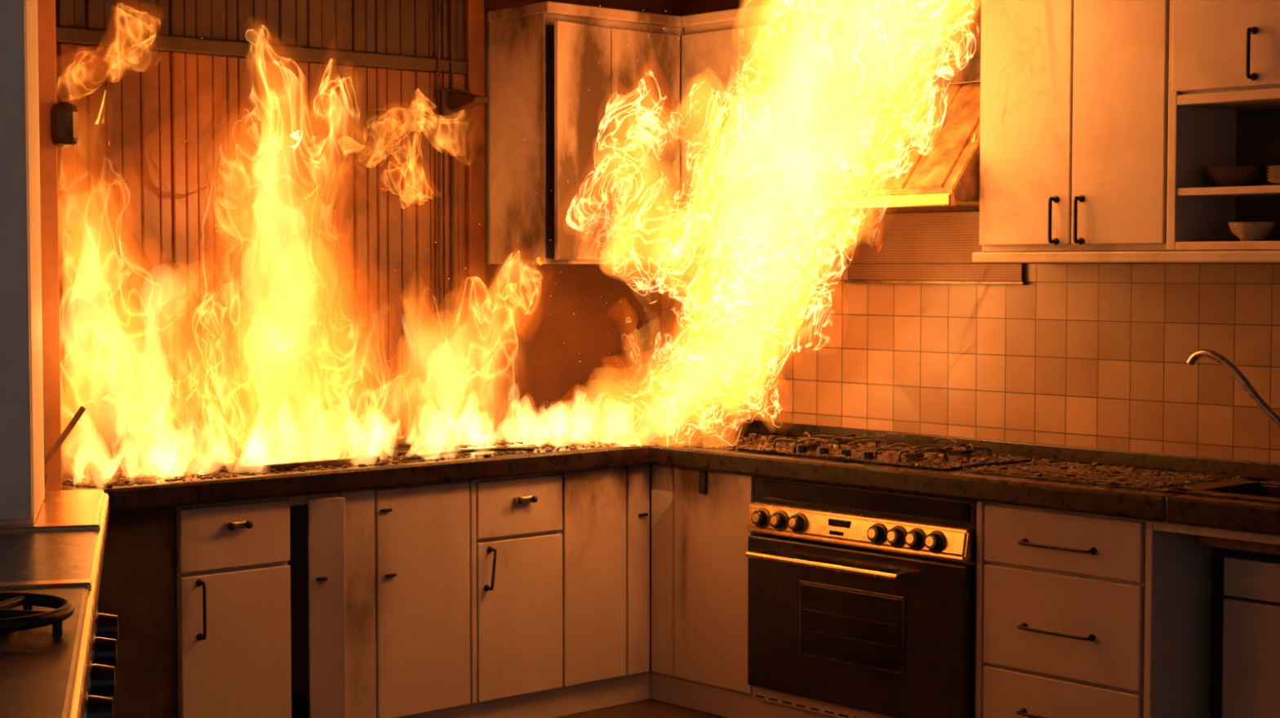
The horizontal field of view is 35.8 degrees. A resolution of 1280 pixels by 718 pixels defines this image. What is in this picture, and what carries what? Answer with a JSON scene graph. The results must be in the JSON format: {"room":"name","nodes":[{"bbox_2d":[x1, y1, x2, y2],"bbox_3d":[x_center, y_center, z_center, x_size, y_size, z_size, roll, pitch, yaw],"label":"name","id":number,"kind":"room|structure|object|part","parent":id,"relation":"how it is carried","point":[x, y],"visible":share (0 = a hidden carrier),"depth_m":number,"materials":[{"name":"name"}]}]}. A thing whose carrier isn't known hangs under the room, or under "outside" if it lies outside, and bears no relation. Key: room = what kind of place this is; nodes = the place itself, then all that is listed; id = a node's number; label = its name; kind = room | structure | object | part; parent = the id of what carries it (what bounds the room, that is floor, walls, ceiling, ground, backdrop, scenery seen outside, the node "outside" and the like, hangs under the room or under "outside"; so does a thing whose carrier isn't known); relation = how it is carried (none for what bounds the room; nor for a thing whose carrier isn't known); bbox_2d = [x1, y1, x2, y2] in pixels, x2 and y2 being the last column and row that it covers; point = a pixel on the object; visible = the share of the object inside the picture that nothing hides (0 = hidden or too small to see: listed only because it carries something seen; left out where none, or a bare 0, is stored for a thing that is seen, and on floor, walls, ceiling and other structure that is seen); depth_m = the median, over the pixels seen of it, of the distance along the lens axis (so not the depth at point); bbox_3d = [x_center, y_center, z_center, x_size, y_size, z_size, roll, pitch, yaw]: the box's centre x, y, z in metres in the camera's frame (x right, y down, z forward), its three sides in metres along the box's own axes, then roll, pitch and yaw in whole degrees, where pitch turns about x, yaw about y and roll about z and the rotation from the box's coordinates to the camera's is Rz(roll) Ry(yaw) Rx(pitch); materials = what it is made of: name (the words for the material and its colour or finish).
{"room":"fire-damaged room","nodes":[
{"label":"fire-damaged room","id":0,"kind":"room"},
{"bbox_2d":[226,519,253,529],"bbox_3d":[-1.230,0.509,6.086,0.084,0.026,0.032,-2,4,-42],"label":"drawer knob","id":1,"kind":"object","parent":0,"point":[231,524],"depth_m":6.09,"materials":[{"name":"metal"}]},
{"bbox_2d":[57,0,662,657],"bbox_3d":[-2.524,-0.053,5.814,7.120,2.750,0.120,-2,4,-42],"label":"wall","id":2,"kind":"structure","parent":0,"point":[624,322],"depth_m":7.74,"materials":[{"name":"paint"}]},
{"bbox_2d":[55,0,485,457],"bbox_3d":[-1.317,-0.576,6.750,1.960,1.785,0.044,-2,4,-42],"label":"panelling","id":3,"kind":"object","parent":2,"relation":"attached to","point":[357,262],"depth_m":6.80,"materials":[{"name":"brown wood"}]},
{"bbox_2d":[441,88,488,116],"bbox_3d":[-0.621,-0.936,7.207,0.130,0.100,0.173,-2,4,-42],"label":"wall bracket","id":4,"kind":"object","parent":3,"relation":"attached to","point":[455,102],"depth_m":7.22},
{"bbox_2d":[515,494,537,503],"bbox_3d":[-0.392,0.483,6.829,0.084,0.026,0.032,-2,4,-42],"label":"drawer knob","id":5,"kind":"object","parent":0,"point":[519,499],"depth_m":6.83,"materials":[{"name":"metal"}]},
{"bbox_2d":[555,657,726,717],"bbox_3d":[-0.034,1.504,3.081,7.120,0.100,7.620,-2,4,-42],"label":"floor","id":6,"kind":"structure","parent":0,"point":[650,708],"depth_m":7.09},
{"bbox_2d":[37,0,78,490],"bbox_3d":[-2.057,-0.023,5.704,0.670,2.700,0.664,-2,4,-42],"label":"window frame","id":7,"kind":"structure","parent":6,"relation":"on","point":[58,122],"depth_m":5.64,"materials":[{"name":"brown wood"}]},
{"bbox_3d":[-1.700,0.252,5.623,0.016,0.179,0.040,-2,4,-42],"label":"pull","id":8,"kind":"part","parent":7,"relation":"part of","materials":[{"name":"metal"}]},
{"bbox_3d":[-1.890,-0.052,5.480,0.605,2.580,0.019,-2,4,-42],"label":"door","id":9,"kind":"part","parent":7,"relation":"part of","materials":[{"name":"brown wood"}]},
{"bbox_2d":[0,488,119,717],"bbox_3d":[-1.358,0.902,3.748,0.732,1.040,3.100,-1,3,-14],"label":"range","id":10,"kind":"object","parent":6,"relation":"on","point":[59,655],"visible":1,"depth_m":3.37,"materials":[{"name":"metal"}]},
{"bbox_3d":[-1.079,0.435,3.249,0.112,0.030,0.112,-2,4,-42],"label":"burner","id":11,"kind":"part","parent":10,"relation":"part of","materials":[{"name":"metal"}]},
{"bbox_3d":[-1.058,0.411,3.330,0.016,0.015,0.112,1,3,14],"label":"arm","id":12,"kind":"part","parent":10,"relation":"part of","materials":[{"name":"metal"}]},
{"bbox_2d":[0,0,44,524],"bbox_3d":[-1.703,-0.495,4.676,0.528,1.739,0.545,-1,3,-14],"label":"wall","id":13,"kind":"structure","parent":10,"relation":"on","point":[22,489],"depth_m":4.49,"materials":[{"name":"white paint"}]},
{"bbox_3d":[-0.998,0.416,3.227,0.112,0.015,0.016,1,3,14],"label":"arm","id":14,"kind":"part","parent":10,"relation":"part of","materials":[{"name":"metal"}]},
{"bbox_3d":[-1.184,0.483,2.931,0.680,0.045,1.470,-1,3,-14],"label":"plate","id":15,"kind":"part","parent":10,"relation":"part of","materials":[{"name":"metal"}]},
{"bbox_3d":[-1.468,0.432,4.055,0.680,0.040,0.830,-1,3,-14],"label":"hob plate","id":16,"kind":"part","parent":10,"relation":"part of","materials":[{"name":"silver metal"}]},
{"bbox_2d":[44,405,85,490],"bbox_3d":[-1.564,0.240,5.180,0.260,0.224,0.140,-2,4,-42],"label":"stick","id":17,"kind":"object","parent":10,"relation":"on","point":[82,409],"visible":0.37,"depth_m":5.22,"materials":[{"name":"wood"}]},
{"bbox_3d":[-1.609,0.328,5.144,0.140,0.050,0.140,-2,4,-42],"label":"pot","id":18,"kind":"part","parent":17,"relation":"part of","materials":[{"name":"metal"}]},
{"bbox_3d":[-1.667,0.391,4.844,0.680,0.045,0.780,-1,3,-14],"label":"plate","id":19,"kind":"part","parent":10,"relation":"part of","materials":[{"name":"metal"}]},
{"bbox_3d":[-1.055,0.459,3.804,0.027,0.060,3.100,-1,3,-14],"label":"rail","id":20,"kind":"part","parent":10,"relation":"part of","materials":[{"name":"metal"}]},
{"bbox_3d":[-0.845,0.553,3.087,0.052,0.060,0.060,-1,3,-14],"label":"knob","id":21,"kind":"part","parent":10,"relation":"part of","materials":[{"name":"black plastic"}]},
{"bbox_3d":[-0.906,0.541,3.329,0.052,0.060,0.060,-1,3,-14],"label":"knob","id":22,"kind":"part","parent":10,"relation":"part of","materials":[{"name":"black plastic"}]},
{"bbox_3d":[-0.968,0.530,3.571,0.052,0.060,0.060,-1,3,-14],"label":"knob","id":23,"kind":"part","parent":10,"relation":"part of","materials":[{"name":"black plastic"}]},
{"bbox_3d":[-1.028,0.518,3.813,0.052,0.060,0.060,-1,3,-14],"label":"knob","id":24,"kind":"part","parent":10,"relation":"part of","materials":[{"name":"black ceramic"}]},
{"bbox_2d":[97,464,653,717],"bbox_3d":[-0.969,0.843,6.712,2.300,0.874,0.626,-2,4,-42],"label":"base cabinet","id":25,"kind":"object","parent":6,"relation":"on","point":[525,596],"visible":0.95,"depth_m":6.53,"materials":[{"name":"paint"}]},
{"bbox_3d":[-1.718,0.823,6.086,0.350,0.774,0.565,-2,4,-42],"label":"charred panel","id":26,"kind":"part","parent":25,"relation":"part of","materials":[{"name":"brown wood"}]},
{"bbox_3d":[-1.325,0.761,6.010,0.010,0.178,0.037,-2,4,-42],"label":"door pull","id":27,"kind":"part","parent":25,"relation":"part of","materials":[{"name":"metal"}]},
{"bbox_3d":[-1.247,0.544,6.108,0.382,0.194,0.021,-2,4,-42],"label":"drawer","id":28,"kind":"part","parent":25,"relation":"part of","materials":[{"name":"paint"}]},
{"bbox_3d":[-1.247,0.926,6.126,0.382,0.545,0.021,-2,4,-42],"label":"door","id":29,"kind":"part","parent":25,"relation":"part of","materials":[{"name":"paint"}]},
{"bbox_3d":[-0.995,0.814,6.307,0.115,0.750,0.018,-1,3,-20],"label":"ajar door","id":30,"kind":"part","parent":25,"relation":"part of","materials":[{"name":"paint"}]},
{"bbox_3d":[-0.720,0.797,6.588,0.374,0.758,0.021,-2,4,-42],"label":"tall door","id":31,"kind":"part","parent":25,"relation":"part of","materials":[{"name":"paint"}]},
{"bbox_3d":[-0.505,0.714,6.737,0.025,0.143,0.037,-2,4,-42],"label":"door pull","id":32,"kind":"part","parent":25,"relation":"part of","materials":[{"name":"metal"}]},
{"bbox_3d":[-0.417,0.508,6.844,0.370,0.194,0.021,-2,4,-42],"label":"drawer","id":33,"kind":"part","parent":25,"relation":"part of","materials":[{"name":"paint"}]},
{"bbox_3d":[-0.417,0.890,6.862,0.370,0.545,0.021,-2,4,-42],"label":"door","id":34,"kind":"part","parent":25,"relation":"part of","materials":[{"name":"paint"}]},
{"bbox_3d":[-0.163,0.772,7.082,0.290,0.760,0.021,-2,4,-42],"label":"corner panel","id":35,"kind":"part","parent":25,"relation":"part of","materials":[{"name":"paint"}]},
{"bbox_2d":[651,464,1279,717],"bbox_3d":[1.329,0.867,6.206,0.617,0.874,3.325,-2,4,-42],"label":"base cabinet","id":36,"kind":"object","parent":6,"relation":"on","point":[1078,615],"visible":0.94,"depth_m":5.88,"materials":[{"name":"paint"}]},
{"bbox_2d":[61,412,1279,535],"bbox_3d":[0.314,0.393,5.653,2.852,0.125,3.880,-2,4,-42],"label":"countertop","id":37,"kind":"structure","parent":36,"relation":"on","point":[645,448],"depth_m":6.42,"materials":[{"name":"stone"}]},
{"bbox_2d":[180,447,379,472],"bbox_3d":[-1.175,0.329,6.482,0.510,0.021,0.410,-2,4,-42],"label":"debris","id":38,"kind":"object","parent":37,"relation":"on","point":[308,457],"visible":1,"depth_m":6.47,"materials":[{"name":"metal"}]},
{"bbox_2d":[342,435,534,460],"bbox_3d":[-0.695,0.305,6.867,0.531,0.032,0.392,-2,4,-42],"label":"debris","id":39,"kind":"object","parent":37,"relation":"on","point":[465,442],"visible":1,"depth_m":6.84,"materials":[{"name":"metal"}]},
{"bbox_3d":[-0.856,0.299,6.724,0.006,0.006,0.360,-2,4,-42],"label":"rod","id":40,"kind":"part","parent":39,"relation":"part of","materials":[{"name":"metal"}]},
{"bbox_3d":[-0.826,0.298,6.751,0.006,0.006,0.360,-2,4,-42],"label":"rod","id":41,"kind":"part","parent":39,"relation":"part of","materials":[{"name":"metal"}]},
{"bbox_3d":[-0.796,0.296,6.777,0.006,0.006,0.360,-2,4,-42],"label":"rod","id":42,"kind":"part","parent":39,"relation":"part of","materials":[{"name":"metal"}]},
{"bbox_3d":[-0.766,0.295,6.804,0.006,0.006,0.360,-2,4,-42],"label":"rod","id":43,"kind":"part","parent":39,"relation":"part of","materials":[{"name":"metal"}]},
{"bbox_3d":[-0.736,0.294,6.830,0.006,0.006,0.360,-2,4,-42],"label":"rod","id":44,"kind":"part","parent":39,"relation":"part of","materials":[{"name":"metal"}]},
{"bbox_3d":[-0.706,0.292,6.857,0.006,0.006,0.360,-2,4,-42],"label":"rod","id":45,"kind":"part","parent":39,"relation":"part of","materials":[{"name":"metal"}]},
{"bbox_3d":[-0.676,0.291,6.883,0.006,0.006,0.360,-2,4,-42],"label":"rod","id":46,"kind":"part","parent":39,"relation":"part of","materials":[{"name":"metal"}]},
{"bbox_3d":[-0.646,0.290,6.910,0.006,0.006,0.360,-2,4,-42],"label":"rod","id":47,"kind":"part","parent":39,"relation":"part of","materials":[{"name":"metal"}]},
{"bbox_3d":[-0.616,0.289,6.936,0.006,0.006,0.360,-2,4,-42],"label":"rod","id":48,"kind":"part","parent":39,"relation":"part of","materials":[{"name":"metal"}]},
{"bbox_3d":[-0.586,0.287,6.963,0.006,0.006,0.360,-2,4,-42],"label":"rod","id":49,"kind":"part","parent":39,"relation":"part of","materials":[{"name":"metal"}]},
{"bbox_3d":[-0.556,0.286,6.989,0.006,0.006,0.360,-2,4,-42],"label":"rod","id":50,"kind":"part","parent":39,"relation":"part of","materials":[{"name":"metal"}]},
{"bbox_3d":[-0.527,0.285,7.016,0.006,0.006,0.360,-2,4,-42],"label":"rod","id":51,"kind":"part","parent":39,"relation":"part of","materials":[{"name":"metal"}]},
{"bbox_2d":[62,432,1279,488],"bbox_3d":[0.434,0.329,6.523,4.257,0.029,1.985,0,3,7],"label":"debris","id":52,"kind":"object","parent":37,"relation":"on","point":[997,469],"visible":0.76,"depth_m":6.28,"materials":[{"name":"black"}]},
{"bbox_2d":[737,433,1031,470],"bbox_3d":[0.817,0.306,6.731,0.450,0.045,0.930,-2,4,-42],"label":"gas hob","id":53,"kind":"object","parent":37,"relation":"in","point":[799,447],"visible":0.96,"depth_m":6.58,"materials":[{"name":"black metal"}]},
{"bbox_3d":[0.575,0.298,6.845,0.100,0.026,0.100,-2,4,-42],"label":"burner","id":54,"kind":"part","parent":53,"relation":"part of","materials":[{"name":"metal"}]},
{"bbox_3d":[0.719,0.291,6.999,0.125,0.026,0.125,-2,4,-42],"label":"burner","id":55,"kind":"part","parent":53,"relation":"part of","materials":[{"name":"metal"}]},
{"bbox_2d":[797,431,973,453],"bbox_3d":[0.828,0.280,6.761,0.406,0.021,0.738,-2,4,-42],"label":"grate","id":56,"kind":"object","parent":53,"relation":"on","point":[923,449],"visible":1,"depth_m":6.71,"materials":[{"name":"black metal"}]},
{"bbox_3d":[0.888,0.314,6.508,0.112,0.026,0.112,-2,4,-42],"label":"burner","id":57,"kind":"part","parent":53,"relation":"part of","materials":[{"name":"metal"}]},
{"bbox_3d":[1.051,0.309,6.625,0.150,0.026,0.150,-2,4,-42],"label":"burner","id":58,"kind":"part","parent":53,"relation":"part of","materials":[{"name":"metal"}]},
{"bbox_2d":[968,461,1279,555],"bbox_3d":[1.629,0.440,5.860,0.440,0.161,1.320,-2,4,-42],"label":"debris","id":59,"kind":"object","parent":37,"relation":"in","point":[1264,491],"visible":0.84,"depth_m":5.80,"materials":[{"name":"metal"}]},
{"bbox_3d":[1.710,0.450,5.762,0.330,0.150,0.009,-2,4,-42],"label":"bowl","id":60,"kind":"part","parent":59,"relation":"part of","materials":[{"name":"metal"}]},
{"bbox_3d":[1.745,0.464,5.469,0.009,0.150,0.490,-2,4,-42],"label":"bowl","id":61,"kind":"part","parent":59,"relation":"part of","materials":[{"name":"metal"}]},
{"bbox_3d":[1.996,0.453,5.691,0.009,0.150,0.490,-2,4,-42],"label":"bowl","id":62,"kind":"part","parent":59,"relation":"part of","materials":[{"name":"metal"}]},
{"bbox_2d":[1186,349,1279,427],"bbox_3d":[1.873,0.170,5.834,0.562,0.386,0.066,2,4,42],"label":"kitchen faucet","id":63,"kind":"object","parent":37,"relation":"on","point":[1238,375],"visible":1,"depth_m":5.88,"materials":[{"name":"metal"}]},
{"bbox_3d":[0.418,-0.561,6.568,0.943,1.788,2.049,-2,4,-42],"label":"flames","id":64,"kind":"object","parent":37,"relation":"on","visible":0},
{"bbox_2d":[185,5,730,399],"bbox_3d":[-0.599,-0.525,6.679,1.942,1.379,0.590,-1,3,-26],"label":"sparks","id":65,"kind":"object","parent":64,"relation":"attached to","point":[600,6],"visible":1,"depth_m":6.85},
{"bbox_3d":[0.221,0.435,7.015,0.012,0.080,0.035,-2,4,-42],"label":"hinge plate","id":66,"kind":"part","parent":36,"relation":"part of","materials":[{"name":"metal"}]},
{"bbox_3d":[0.260,0.776,7.013,0.021,0.760,0.395,-2,4,-42],"label":"corner door","id":67,"kind":"part","parent":36,"relation":"part of","materials":[{"name":"paint"}]},
{"bbox_2d":[745,475,977,717],"bbox_3d":[0.876,0.798,6.638,0.636,0.772,0.967,-2,4,-42],"label":"oven","id":68,"kind":"object","parent":36,"relation":"in","point":[862,602],"visible":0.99,"depth_m":6.43,"materials":[{"name":"black metal"}]},
{"bbox_3d":[0.397,0.663,6.750,0.055,0.020,0.020,-2,4,-42],"label":"handle post","id":69,"kind":"part","parent":68,"relation":"part of","materials":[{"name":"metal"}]},
{"bbox_3d":[0.404,0.542,6.740,0.035,0.055,0.054,-2,4,-42],"label":"knob","id":70,"kind":"part","parent":68,"relation":"part of","materials":[{"name":"black ceramic"}]},
{"bbox_3d":[0.462,0.545,6.675,0.035,0.055,0.054,-2,4,-42],"label":"knob","id":71,"kind":"part","parent":68,"relation":"part of","materials":[{"name":"black ceramic"}]},
{"bbox_3d":[0.519,0.548,6.611,0.035,0.055,0.054,-2,4,-42],"label":"knob","id":72,"kind":"part","parent":68,"relation":"part of","materials":[{"name":"black ceramic"}]},
{"bbox_3d":[0.714,1.167,6.512,0.010,0.045,0.967,-2,4,-42],"label":"trim","id":73,"kind":"part","parent":68,"relation":"part of","materials":[{"name":"paint"}]},
{"bbox_3d":[0.695,0.557,6.467,0.048,0.099,0.958,-2,4,-42],"label":"control panel","id":74,"kind":"part","parent":68,"relation":"part of","materials":[{"name":"metal"}]},
{"bbox_3d":[0.752,0.560,6.349,0.035,0.055,0.054,-2,4,-42],"label":"knob","id":75,"kind":"part","parent":68,"relation":"part of","materials":[{"name":"black ceramic"}]},
{"bbox_3d":[0.807,0.563,6.287,0.035,0.055,0.054,-2,4,-42],"label":"knob","id":76,"kind":"part","parent":68,"relation":"part of","materials":[{"name":"black ceramic"}]},
{"bbox_3d":[0.822,0.686,6.272,0.055,0.020,0.020,-2,4,-42],"label":"handle post","id":77,"kind":"part","parent":68,"relation":"part of","materials":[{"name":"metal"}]},
{"bbox_3d":[0.858,0.566,6.229,0.035,0.055,0.054,-2,4,-42],"label":"knob","id":78,"kind":"part","parent":68,"relation":"part of","materials":[{"name":"black ceramic"}]},
{"bbox_3d":[0.911,0.569,6.170,0.035,0.055,0.054,-2,4,-42],"label":"knob","id":79,"kind":"part","parent":68,"relation":"part of","materials":[{"name":"black plastic"}]},
{"bbox_3d":[1.228,1.070,5.892,0.037,0.010,0.260,-2,4,-42],"label":"drawer pull","id":80,"kind":"part","parent":36,"relation":"part of","materials":[{"name":"metal"}]},
{"bbox_3d":[1.228,0.810,5.880,0.037,0.010,0.260,-2,4,-42],"label":"drawer pull","id":81,"kind":"part","parent":36,"relation":"part of","materials":[{"name":"metal"}]},
{"bbox_3d":[1.228,0.555,5.867,0.037,0.010,0.260,-2,4,-42],"label":"drawer pull","id":82,"kind":"part","parent":36,"relation":"part of","materials":[{"name":"metal"}]},
{"bbox_3d":[1.251,1.081,5.910,0.021,0.255,0.565,-2,4,-42],"label":"drawer","id":83,"kind":"part","parent":36,"relation":"part of","materials":[{"name":"paint"}]},
{"bbox_3d":[1.251,0.791,5.896,0.021,0.305,0.565,-2,4,-42],"label":"drawer","id":84,"kind":"part","parent":36,"relation":"part of","materials":[{"name":"paint"}]},
{"bbox_3d":[1.251,0.543,5.885,0.021,0.172,0.565,-2,4,-42],"label":"drawer","id":85,"kind":"part","parent":36,"relation":"part of","materials":[{"name":"paint"}]},
{"bbox_3d":[1.467,0.823,6.092,0.558,0.774,0.575,-2,4,-42],"label":"drawer","id":86,"kind":"part","parent":36,"relation":"part of","materials":[{"name":"paint"}]},
{"bbox_3d":[1.654,0.835,5.843,0.550,0.774,0.023,-2,4,-42],"label":"panel","id":87,"kind":"part","parent":36,"relation":"part of","materials":[{"name":"paint"}]},
{"bbox_3d":[1.898,0.952,5.534,0.098,0.510,0.560,-2,4,-42],"label":"door","id":88,"kind":"part","parent":36,"relation":"part of","materials":[{"name":"paint"}]},
{"bbox_3d":[1.898,0.632,5.519,0.098,0.110,0.560,-2,4,-42],"label":"drawer","id":89,"kind":"part","parent":36,"relation":"part of","materials":[{"name":"paint"}]},
{"bbox_2d":[484,0,849,263],"bbox_3d":[0.089,-0.822,7.335,0.904,0.940,1.019,-2,4,-42],"label":"upper cabinet","id":90,"kind":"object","parent":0,"point":[752,79],"depth_m":7.30,"materials":[{"name":"white wood"}]},
{"bbox_3d":[-0.208,-0.789,7.230,0.019,0.855,0.295,2,4,39],"label":"door","id":91,"kind":"part","parent":90,"relation":"part of","materials":[{"name":"paint"}]},
{"bbox_3d":[-0.128,-1.282,7.543,0.885,0.040,0.389,-2,4,-42],"label":"cornice","id":92,"kind":"part","parent":90,"relation":"part of","materials":[{"name":"paint"}]},
{"bbox_3d":[0.018,-0.800,7.461,0.342,0.855,0.019,-2,4,-42],"label":"door","id":93,"kind":"part","parent":90,"relation":"part of","materials":[{"name":"paint"}]},
{"bbox_3d":[0.268,-0.800,7.453,0.017,0.855,0.315,-2,4,-42],"label":"door","id":94,"kind":"part","parent":90,"relation":"part of","materials":[{"name":"paint"}]},
{"bbox_3d":[0.460,-1.274,7.382,0.259,0.040,0.628,-2,4,-42],"label":"cornice","id":95,"kind":"part","parent":90,"relation":"part of","materials":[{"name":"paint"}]},
{"bbox_3d":[0.481,-0.788,7.214,0.017,0.855,0.314,-2,4,-42],"label":"door","id":96,"kind":"part","parent":90,"relation":"part of","materials":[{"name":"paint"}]},
{"bbox_2d":[661,263,1279,462],"bbox_3d":[1.383,0.010,6.590,0.012,0.650,3.888,-2,4,-42],"label":"tiles","id":97,"kind":"structure","parent":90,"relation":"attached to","point":[1085,355],"depth_m":6.77,"materials":[{"name":"beige tile"}]},
{"bbox_2d":[662,0,1279,263],"bbox_3d":[2.623,-0.028,5.289,0.120,2.750,7.500,-2,4,-42],"label":"wall","id":98,"kind":"structure","parent":0,"point":[673,7],"depth_m":7.53,"materials":[{"name":"paint"}]},
{"bbox_2d":[761,0,1026,284],"bbox_3d":[0.878,-0.862,6.767,0.474,1.215,0.855,-2,4,-42],"label":"range hood","id":99,"kind":"object","parent":98,"relation":"attached to","point":[908,135],"visible":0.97,"depth_m":6.78,"materials":[{"name":"metal"}]},
{"bbox_2d":[847,211,1002,263],"bbox_3d":[1.025,-0.424,6.949,0.017,0.178,0.790,-2,4,-42],"label":"wall grille","id":100,"kind":"object","parent":99,"relation":"attached to","point":[952,237],"depth_m":7.00,"materials":[{"name":"metal"}]},
{"bbox_2d":[844,262,1026,284],"bbox_3d":[1.023,-0.299,6.953,0.024,0.072,0.810,-2,4,-42],"label":"shelf","id":101,"kind":"object","parent":99,"relation":"attached to","point":[999,273],"depth_m":6.92,"materials":[{"name":"metal"}]},
{"bbox_2d":[972,0,1279,262],"bbox_3d":[1.766,-0.781,5.836,0.387,0.997,1.710,-2,4,-42],"label":"upper cabinet","id":102,"kind":"object","parent":98,"relation":"attached to","point":[1073,144],"visible":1,"depth_m":6.08,"materials":[{"name":"paint"}]},
{"bbox_3d":[1.214,-0.819,6.236,0.018,0.920,0.353,-2,4,-42],"label":"door","id":103,"kind":"part","parent":102,"relation":"part of","materials":[{"name":"paint"}]},
{"bbox_3d":[1.277,-0.429,6.141,0.038,0.144,0.012,-2,4,-42],"label":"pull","id":104,"kind":"part","parent":102,"relation":"part of","materials":[{"name":"metal"}]},
{"bbox_3d":[1.340,-0.426,6.071,0.038,0.144,0.012,-2,4,-42],"label":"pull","id":105,"kind":"part","parent":102,"relation":"part of","materials":[{"name":"metal"}]},
{"bbox_3d":[1.445,-0.807,5.976,0.018,0.920,0.331,-2,4,-42],"label":"door","id":106,"kind":"part","parent":102,"relation":"part of","materials":[{"name":"paint"}]},
{"bbox_3d":[1.772,-0.301,5.865,0.369,0.035,1.710,-2,4,-42],"label":"light rail","id":107,"kind":"part","parent":102,"relation":"part of","materials":[{"name":"paint"}]},
{"bbox_2d":[1166,0,1279,250],"bbox_3d":[2.001,-0.787,5.569,0.389,0.960,0.998,-2,4,-42],"label":"upper cabinet","id":108,"kind":"object","parent":98,"relation":"attached to","point":[1224,90],"visible":1,"depth_m":5.82,"materials":[{"name":"paint"}]},
{"bbox_3d":[1.687,-1.016,5.691,0.020,0.475,0.355,-2,4,-42],"label":"door","id":109,"kind":"part","parent":108,"relation":"part of","materials":[{"name":"paint"}]},
{"bbox_2d":[1177,185,1279,198],"bbox_3d":[2.007,-0.479,5.589,0.315,0.022,0.938,-2,4,-42],"label":"shelf","id":110,"kind":"object","parent":108,"relation":"attached to","point":[1183,191],"depth_m":5.76,"materials":[{"name":"paint"}]},
{"bbox_2d":[1202,165,1269,186],"bbox_3d":[1.757,-0.532,5.834,0.200,0.060,0.200,-2,4,-42],"label":"serving bowl","id":111,"kind":"object","parent":108,"relation":"on","point":[1233,175],"visible":0.8,"depth_m":5.77,"materials":[{"name":"ceramic"}]},
{"bbox_3d":[1.727,-0.864,5.610,0.038,0.144,0.012,-2,4,-42],"label":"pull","id":112,"kind":"part","parent":108,"relation":"part of","materials":[{"name":"metal"}]},
{"bbox_2d":[1227,222,1277,240],"bbox_3d":[1.781,-0.369,5.769,0.140,0.055,0.140,-2,4,-42],"label":"soup bowl","id":113,"kind":"object","parent":108,"relation":"on","point":[1244,231],"visible":0.89,"depth_m":5.72,"materials":[{"name":"ceramic"}]},
{"bbox_2d":[1266,164,1279,183],"bbox_3d":[1.893,-0.522,5.667,0.200,0.056,0.200,-2,4,-42],"label":"plate stack","id":114,"kind":"object","parent":108,"relation":"on","point":[1274,171],"visible":1,"depth_m":5.64,"materials":[{"name":"ceramic"}]},
{"bbox_3d":[1.893,-0.540,5.666,0.200,0.020,0.200,-2,4,-42],"label":"plate","id":115,"kind":"part","parent":114,"relation":"part of","materials":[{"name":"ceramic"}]},
{"bbox_3d":[1.893,-0.513,5.667,0.200,0.020,0.200,-2,4,-42],"label":"plate","id":116,"kind":"part","parent":114,"relation":"part of","materials":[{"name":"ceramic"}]},
{"bbox_3d":[1.893,-0.531,5.667,0.200,0.020,0.200,-2,4,-42],"label":"plate","id":117,"kind":"part","parent":114,"relation":"part of","materials":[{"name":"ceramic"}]},
{"bbox_3d":[1.893,-0.522,5.667,0.200,0.020,0.200,-2,4,-42],"label":"plate","id":118,"kind":"part","parent":114,"relation":"part of","materials":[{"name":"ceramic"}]},
{"bbox_2d":[974,501,986,717],"bbox_3d":[1.249,0.813,6.298,0.550,0.774,0.023,-2,4,-42],"label":"cabinet frame","id":119,"kind":"object","parent":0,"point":[981,516],"depth_m":6.11,"materials":[{"name":"paint"}]}
]}

